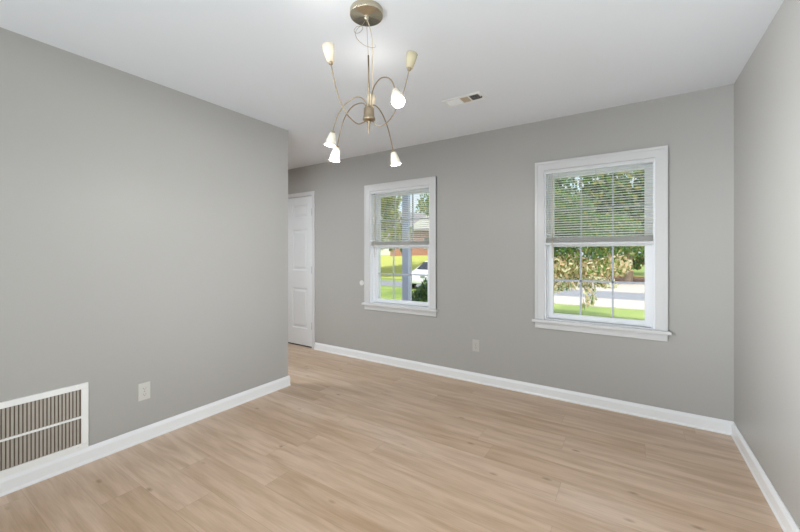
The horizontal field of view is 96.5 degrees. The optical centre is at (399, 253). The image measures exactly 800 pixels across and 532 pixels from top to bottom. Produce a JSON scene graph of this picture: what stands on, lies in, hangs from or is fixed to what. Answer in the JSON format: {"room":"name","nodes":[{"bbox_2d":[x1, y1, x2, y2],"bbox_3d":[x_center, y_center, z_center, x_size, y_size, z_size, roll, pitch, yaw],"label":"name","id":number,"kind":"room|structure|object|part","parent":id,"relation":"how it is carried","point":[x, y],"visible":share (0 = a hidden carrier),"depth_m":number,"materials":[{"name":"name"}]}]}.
{"room":"empty dining room","nodes":[
{"label":"empty dining room","id":0,"kind":"room"},
{"bbox_2d":[0,27,287,445],"bbox_3d":[-2.220,0.038,1.759,0.120,2.440,4.033,0,0,33],"label":"wall","id":1,"kind":"structure","parent":0,"point":[144,223],"depth_m":2.34,"materials":[{"name":"grey paint"}]},
{"bbox_2d":[0,382,88,477],"bbox_3d":[-2.048,0.969,1.902,0.013,0.392,0.609,0,0,33],"label":"air vent","id":2,"kind":"object","parent":1,"relation":"in","point":[36,429],"visible":1,"depth_m":1.99,"materials":[{"name":"white metal"}]},
{"bbox_3d":[-2.049,0.973,1.902,0.007,0.012,0.549,0,0,33],"label":"rail","id":3,"kind":"part","parent":2,"relation":"part of","materials":[{"name":"white metal"}]},
{"bbox_2d":[138,381,149,400],"bbox_3d":[-1.723,0.925,2.406,0.009,0.115,0.070,0,0,33],"label":"wall outlet","id":4,"kind":"object","parent":1,"relation":"attached to","point":[143,388],"visible":1,"depth_m":2.40,"materials":[{"name":"plastic"}]},
{"bbox_2d":[0,375,290,496],"bbox_3d":[-2.215,1.212,1.767,0.158,0.093,4.052,0,0,33],"label":"baseboard","id":5,"kind":"structure","parent":1,"relation":"attached to","point":[19,480],"depth_m":2.31,"materials":[{"name":"white paint"}]},
{"bbox_2d":[0,343,782,531],"bbox_3d":[-1.654,1.333,2.048,6.495,0.150,5.433,0,0,33],"label":"floor","id":6,"kind":"structure","parent":0,"point":[351,444],"depth_m":2.09,"materials":[{"name":"brown wood"}]},
{"bbox_2d":[0,0,783,169],"bbox_3d":[-1.654,-1.257,2.048,6.495,0.150,5.433,0,0,33],"label":"ceiling","id":7,"kind":"structure","parent":0,"point":[531,61],"depth_m":2.07,"materials":[{"name":"paint"}]},
{"bbox_2d":[322,0,417,165],"bbox_3d":[-0.113,-0.839,1.761,0.646,0.686,0.579,0,0,33],"label":"chandelier","id":8,"kind":"object","parent":7,"relation":"hanging from","point":[367,13],"visible":1,"depth_m":1.72,"materials":[{"name":"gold metal"}]},
{"bbox_3d":[-0.320,-0.897,1.591,0.056,0.078,0.056,0,0,33],"label":"lamp shade","id":9,"kind":"part","parent":8,"relation":"part of","materials":[{"name":"white glass"}]},
{"bbox_3d":[-0.341,-0.560,1.750,0.053,0.067,0.054,0,0,33],"label":"lamp shade","id":10,"kind":"part","parent":8,"relation":"part of","materials":[{"name":"white glass"}]},
{"bbox_3d":[-0.354,-0.538,1.930,0.057,0.077,0.058,0,0,33],"label":"lamp shade","id":11,"kind":"part","parent":8,"relation":"part of","materials":[{"name":"white glass"}]},
{"bbox_3d":[-0.242,-0.738,1.668,0.197,0.233,0.022,0,0,-41],"label":"arm","id":12,"kind":"part","parent":8,"relation":"part of","materials":[{"name":"silver metal"}]},
{"bbox_3d":[-0.244,-0.682,1.739,0.175,0.167,0.009,0,0,7],"label":"arm","id":13,"kind":"part","parent":8,"relation":"part of","materials":[{"name":"silver metal"}]},
{"bbox_3d":[-0.253,-0.666,1.831,0.019,0.172,0.268,0,0,-41],"label":"arm","id":14,"kind":"part","parent":8,"relation":"part of","materials":[{"name":"silver metal"}]},
{"bbox_3d":[-0.152,-0.836,1.731,0.012,0.257,0.008,0,0,33],"label":"stem","id":15,"kind":"part","parent":8,"relation":"part of","materials":[{"name":"silver metal"}]},
{"bbox_3d":[-0.170,-0.902,2.110,0.056,0.071,0.055,0,0,33],"label":"lamp shade","id":16,"kind":"part","parent":8,"relation":"part of","materials":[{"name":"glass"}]},
{"bbox_3d":[-0.083,-0.718,1.575,0.013,0.128,0.319,0,0,-23],"label":"arm","id":17,"kind":"part","parent":8,"relation":"part of","materials":[{"name":"silver metal"}]},
{"bbox_3d":[-0.079,-0.652,1.866,0.020,0.154,0.285,0,0,19],"label":"arm","id":18,"kind":"part","parent":8,"relation":"part of","materials":[{"name":"silver metal"}]},
{"bbox_3d":[-0.044,-0.753,1.728,0.183,0.272,0.015,0,0,4],"label":"arm","id":19,"kind":"part","parent":8,"relation":"part of","materials":[{"name":"silver metal"}]},
{"bbox_3d":[-0.023,-0.534,2.000,0.057,0.077,0.058,0,0,33],"label":"lamp shade","id":20,"kind":"part","parent":8,"relation":"part of","materials":[{"name":"white glass"}]},
{"bbox_3d":[-0.015,-0.615,1.395,0.053,0.089,0.084,0,0,-21],"label":"lamp shade","id":21,"kind":"part","parent":8,"relation":"part of","materials":[{"name":"white glass"}]},
{"bbox_3d":[0.058,-0.931,1.720,0.055,0.075,0.056,0,0,33],"label":"lamp shade","id":22,"kind":"part","parent":8,"relation":"part of","materials":[{"name":"beige glass"}]},
{"bbox_2d":[442,91,485,107],"bbox_3d":[0.488,-1.173,2.731,0.307,0.018,0.136,0,0,33],"label":"ceiling vent","id":23,"kind":"object","parent":7,"relation":"in","point":[476,96],"visible":1,"depth_m":2.72,"materials":[{"name":"white metal"}]},
{"bbox_2d":[288,84,733,421],"bbox_3d":[-0.226,0.038,4.246,6.195,2.440,0.190,0,0,33],"label":"wall","id":24,"kind":"structure","parent":0,"point":[486,180],"depth_m":3.23,"materials":[{"name":"grey paint"}]},
{"bbox_2d":[288,191,314,348],"bbox_3d":[-1.511,0.213,5.041,1.009,2.090,0.257,0,0,33],"label":"door","id":25,"kind":"structure","parent":24,"relation":"in","point":[301,206],"depth_m":4.87,"materials":[{"name":"white paint"}]},
{"bbox_3d":[-1.367,-0.582,4.890,0.300,0.170,0.014,0,0,33],"label":"panel","id":26,"kind":"part","parent":25,"relation":"part of","materials":[{"name":"white paint"}]},
{"bbox_3d":[-1.367,-0.054,4.890,0.300,0.555,0.014,0,0,33],"label":"panel","id":27,"kind":"part","parent":25,"relation":"part of","materials":[{"name":"white paint"}]},
{"bbox_3d":[-1.367,0.738,4.890,0.300,0.550,0.014,0,0,33],"label":"panel","id":28,"kind":"part","parent":25,"relation":"part of","materials":[{"name":"white paint"}]},
{"bbox_2d":[361,176,437,316],"bbox_3d":[0.023,-0.077,4.057,0.994,1.467,0.236,0,0,33],"label":"window","id":29,"kind":"structure","parent":24,"relation":"in","point":[373,300],"depth_m":4.06,"materials":[{"name":"white paint"}]},
{"bbox_2d":[370,185,428,246],"bbox_3d":[-0.014,-0.348,4.000,0.790,0.772,0.040,0,0,33],"label":"mini blind","id":30,"kind":"object","parent":29,"relation":"attached to","point":[399,243],"visible":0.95,"depth_m":3.98,"materials":[{"name":"white plastic"}]},
{"bbox_3d":[-0.011,-0.089,4.005,0.786,0.018,0.024,0,0,33],"label":"rail","id":31,"kind":"part","parent":30,"relation":"part of","materials":[{"name":"white plastic"}]},
{"bbox_3d":[0.228,-0.397,3.850,0.001,0.619,0.028,0,0,33],"label":"ladder cord","id":32,"kind":"part","parent":30,"relation":"part of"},
{"bbox_3d":[-0.007,0.589,4.011,0.994,0.026,0.126,0,0,33],"label":"sill","id":33,"kind":"part","parent":29,"relation":"part of","materials":[{"name":"white paint"}]},
{"bbox_3d":[0.025,0.235,4.060,0.770,0.671,0.032,0,0,33],"label":"sash","id":34,"kind":"part","parent":29,"relation":"part of","materials":[{"name":"white plastic"}]},
{"bbox_3d":[0.046,-0.393,4.091,0.770,0.658,0.030,0,0,33],"label":"sash","id":35,"kind":"part","parent":29,"relation":"part of","materials":[{"name":"white plastic"}]},
{"bbox_2d":[472,339,478,351],"bbox_3d":[0.743,0.897,3.498,0.070,0.115,0.009,0,0,33],"label":"wall outlet","id":36,"kind":"object","parent":24,"relation":"attached to","point":[475,343],"visible":1,"depth_m":3.50,"materials":[{"name":"grey plastic"}]},
{"bbox_2d":[314,342,733,434],"bbox_3d":[0.595,1.212,3.588,4.100,0.093,0.019,0,0,33],"label":"baseboard","id":37,"kind":"structure","parent":24,"relation":"attached to","point":[711,424],"depth_m":3.10,"materials":[{"name":"white paint"}]},
{"bbox_2d":[532,145,671,341],"bbox_3d":[1.650,-0.077,3.000,0.994,1.467,0.236,0,0,33],"label":"window","id":38,"kind":"structure","parent":24,"relation":"in","point":[654,326],"depth_m":2.90,"materials":[{"name":"white paint"}]},
{"bbox_2d":[545,158,653,244],"bbox_3d":[1.613,-0.348,2.943,0.790,0.772,0.040,0,0,33],"label":"mini blind","id":39,"kind":"object","parent":38,"relation":"attached to","point":[617,239],"visible":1,"depth_m":2.92,"materials":[{"name":"white plastic"}]},
{"bbox_3d":[1.617,-0.089,2.948,0.786,0.018,0.024,0,0,33],"label":"rail","id":40,"kind":"part","parent":39,"relation":"part of","materials":[{"name":"white plastic"}]},
{"bbox_3d":[1.673,-0.393,3.035,0.770,0.658,0.030,0,0,33],"label":"sash","id":41,"kind":"part","parent":38,"relation":"part of","materials":[{"name":"white plastic"}]},
{"bbox_3d":[1.653,0.235,3.004,0.770,0.671,0.032,0,0,33],"label":"sash","id":42,"kind":"part","parent":38,"relation":"part of","materials":[{"name":"white plastic"}]},
{"bbox_3d":[1.620,0.589,2.954,0.994,0.026,0.126,0,0,33],"label":"sill","id":43,"kind":"part","parent":38,"relation":"part of","materials":[{"name":"white paint"}]},
{"bbox_2d":[734,0,799,528],"bbox_3d":[1.007,0.038,0.320,0.150,2.440,5.433,0,0,33],"label":"wall","id":44,"kind":"structure","parent":0,"point":[767,88],"depth_m":1.83,"materials":[{"name":"grey paint"}]},
{"bbox_2d":[731,423,799,531],"bbox_3d":[0.920,1.212,0.341,0.019,0.093,5.074,0,0,33],"label":"baseboard","id":45,"kind":"structure","parent":44,"relation":"attached to","point":[787,523],"depth_m":1.85,"materials":[{"name":"white paint"}]},
{"label":"outside","id":46,"kind":"structure","parent":0,"visible":0},
{"bbox_2d":[557,281,644,292],"bbox_3d":[32.118,2.093,10.441,57.500,0.030,6.500,0,0,33],"label":"driveway","id":47,"kind":"structure","parent":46,"point":[631,288],"depth_m":21.50,"materials":[{"name":"concrete"}]},
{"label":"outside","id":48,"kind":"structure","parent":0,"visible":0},
{"bbox_2d":[381,261,644,319],"bbox_3d":[16.867,2.258,62.695,140.000,0.300,116.467,0,0,33],"label":"lawn","id":49,"kind":"structure","parent":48,"point":[386,291],"depth_m":13.56,"materials":[{"name":"green plant"}]},
{"bbox_2d":[381,195,411,252],"bbox_3d":[-2.954,-2.567,32.884,7.382,9.372,8.502,0,0,33],"label":"broadleaf tree","id":50,"kind":"object","parent":49,"relation":"on","point":[393,197],"visible":0.11,"depth_m":31.48,"materials":[{"name":"green plant"}]},
{"bbox_2d":[412,276,427,301],"bbox_3d":[0.616,1.237,6.807,1.220,1.750,0.892,0,0,33],"label":"shrub","id":51,"kind":"object","parent":49,"relation":"on","point":[421,295],"visible":0.07,"depth_m":6.78,"materials":[{"name":"green plant"}]},
{"bbox_2d":[415,193,428,212],"bbox_3d":[7.011,-5.182,64.639,8.557,14.602,10.672,0,0,-10],"label":"broadleaf tree","id":52,"kind":"object","parent":49,"relation":"on","point":[422,198],"visible":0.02,"depth_m":63.56,"materials":[{"name":"green plant"}]},
{"bbox_2d":[424,196,428,249],"bbox_3d":[6.210,-2.820,35.319,7.837,9.878,8.801,0,0,33],"label":"broadleaf tree","id":53,"kind":"object","parent":49,"relation":"on","point":[427,206],"visible":0.02,"depth_m":35.88,"materials":[{"name":"green plant"}]},
{"bbox_2d":[554,178,587,261],"bbox_3d":[12.840,-3.230,32.324,9.093,10.697,7.773,0,0,33],"label":"broadleaf tree","id":54,"kind":"object","parent":49,"relation":"on","point":[567,179],"visible":0.02,"depth_m":30.42,"materials":[{"name":"green plant"}]},
{"bbox_2d":[554,187,644,309],"bbox_3d":[4.913,0.040,10.626,4.224,4.149,2.430,0,0,33],"label":"ornamental tree","id":55,"kind":"object","parent":49,"relation":"on","point":[601,265],"visible":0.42,"depth_m":10.01,"materials":[{"name":"green plant"}]},
{"bbox_2d":[571,170,644,281],"bbox_3d":[16.732,-2.846,25.648,8.192,9.929,6.334,0,0,8],"label":"broadleaf tree","id":56,"kind":"object","parent":49,"relation":"on","point":[628,277],"visible":0.27,"depth_m":25.46,"materials":[{"name":"green plant"}]},
{"bbox_2d":[574,275,644,283],"bbox_3d":[26.202,2.078,23.823,42.000,0.060,9.500,0,0,33],"label":"mulch bed","id":57,"kind":"object","parent":49,"relation":"on","point":[618,278],"depth_m":29.84,"materials":[{"name":"brown soil"}]},
{"bbox_2d":[575,184,643,271],"bbox_3d":[22.199,-2.443,35.985,8.904,9.846,8.668,0,0,1],"label":"broadleaf tree","id":58,"kind":"object","parent":49,"relation":"on","point":[636,265],"visible":0.02,"depth_m":36.38,"materials":[{"name":"green plant"}]},
{"bbox_3d":[-0.474,1.743,5.604,4.500,0.730,1.817,0,0,33],"label":"floor","id":59,"kind":"structure","parent":49,"relation":"on","visible":0},
{"bbox_2d":[402,195,409,300],"bbox_3d":[0.105,0.008,6.050,0.150,2.740,0.150,0,0,21],"label":"porch post","id":60,"kind":"object","parent":59,"relation":"on","point":[405,251],"visible":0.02,"depth_m":6.00,"materials":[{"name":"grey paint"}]},
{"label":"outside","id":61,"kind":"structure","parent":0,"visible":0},
{"bbox_2d":[381,255,427,278],"bbox_3d":[-8.515,1.158,62.167,58.000,2.000,45.000,0,0,33],"label":"lawn rise","id":62,"kind":"structure","parent":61,"point":[386,260],"depth_m":38.87,"materials":[{"name":"green plant"}]},
{"bbox_2d":[381,231,389,254],"bbox_3d":[-5.500,-2.192,63.498,9.000,5.000,8.000,0,0,-2],"label":"house","id":63,"kind":"structure","parent":62,"relation":"on","point":[384,251],"depth_m":60.11,"materials":[{"name":"white"}]},
{"bbox_2d":[390,213,428,255],"bbox_3d":[3.570,-2.742,49.985,10.000,6.100,9.000,0,0,5],"label":"brick house","id":64,"kind":"structure","parent":62,"relation":"on","point":[415,251],"depth_m":46.08,"materials":[{"name":"red brick"}]},
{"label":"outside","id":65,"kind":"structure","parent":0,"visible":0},
{"bbox_2d":[381,280,644,300],"bbox_3d":[-5.282,2.098,28.589,140.000,0.020,3.800,0,0,33],"label":"road","id":66,"kind":"structure","parent":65,"point":[573,293],"depth_m":18.40,"materials":[{"name":"grey asphalt"}]},
{"bbox_2d":[412,261,427,287],"bbox_3d":[2.321,1.248,22.722,1.890,1.679,4.624,0,0,41],"label":"parked car","id":67,"kind":"object","parent":66,"relation":"on","point":[423,268],"visible":0.12,"depth_m":21.36,"materials":[{"name":"white paint"}]},
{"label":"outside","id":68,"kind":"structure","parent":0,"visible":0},
{"bbox_2d":[554,296,644,309],"bbox_3d":[28.091,2.093,2.862,56.000,0.030,3.000,0,0,33],"label":"sidewalk","id":69,"kind":"structure","parent":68,"point":[565,300],"depth_m":15.29,"materials":[{"name":"concrete"}]}
]}

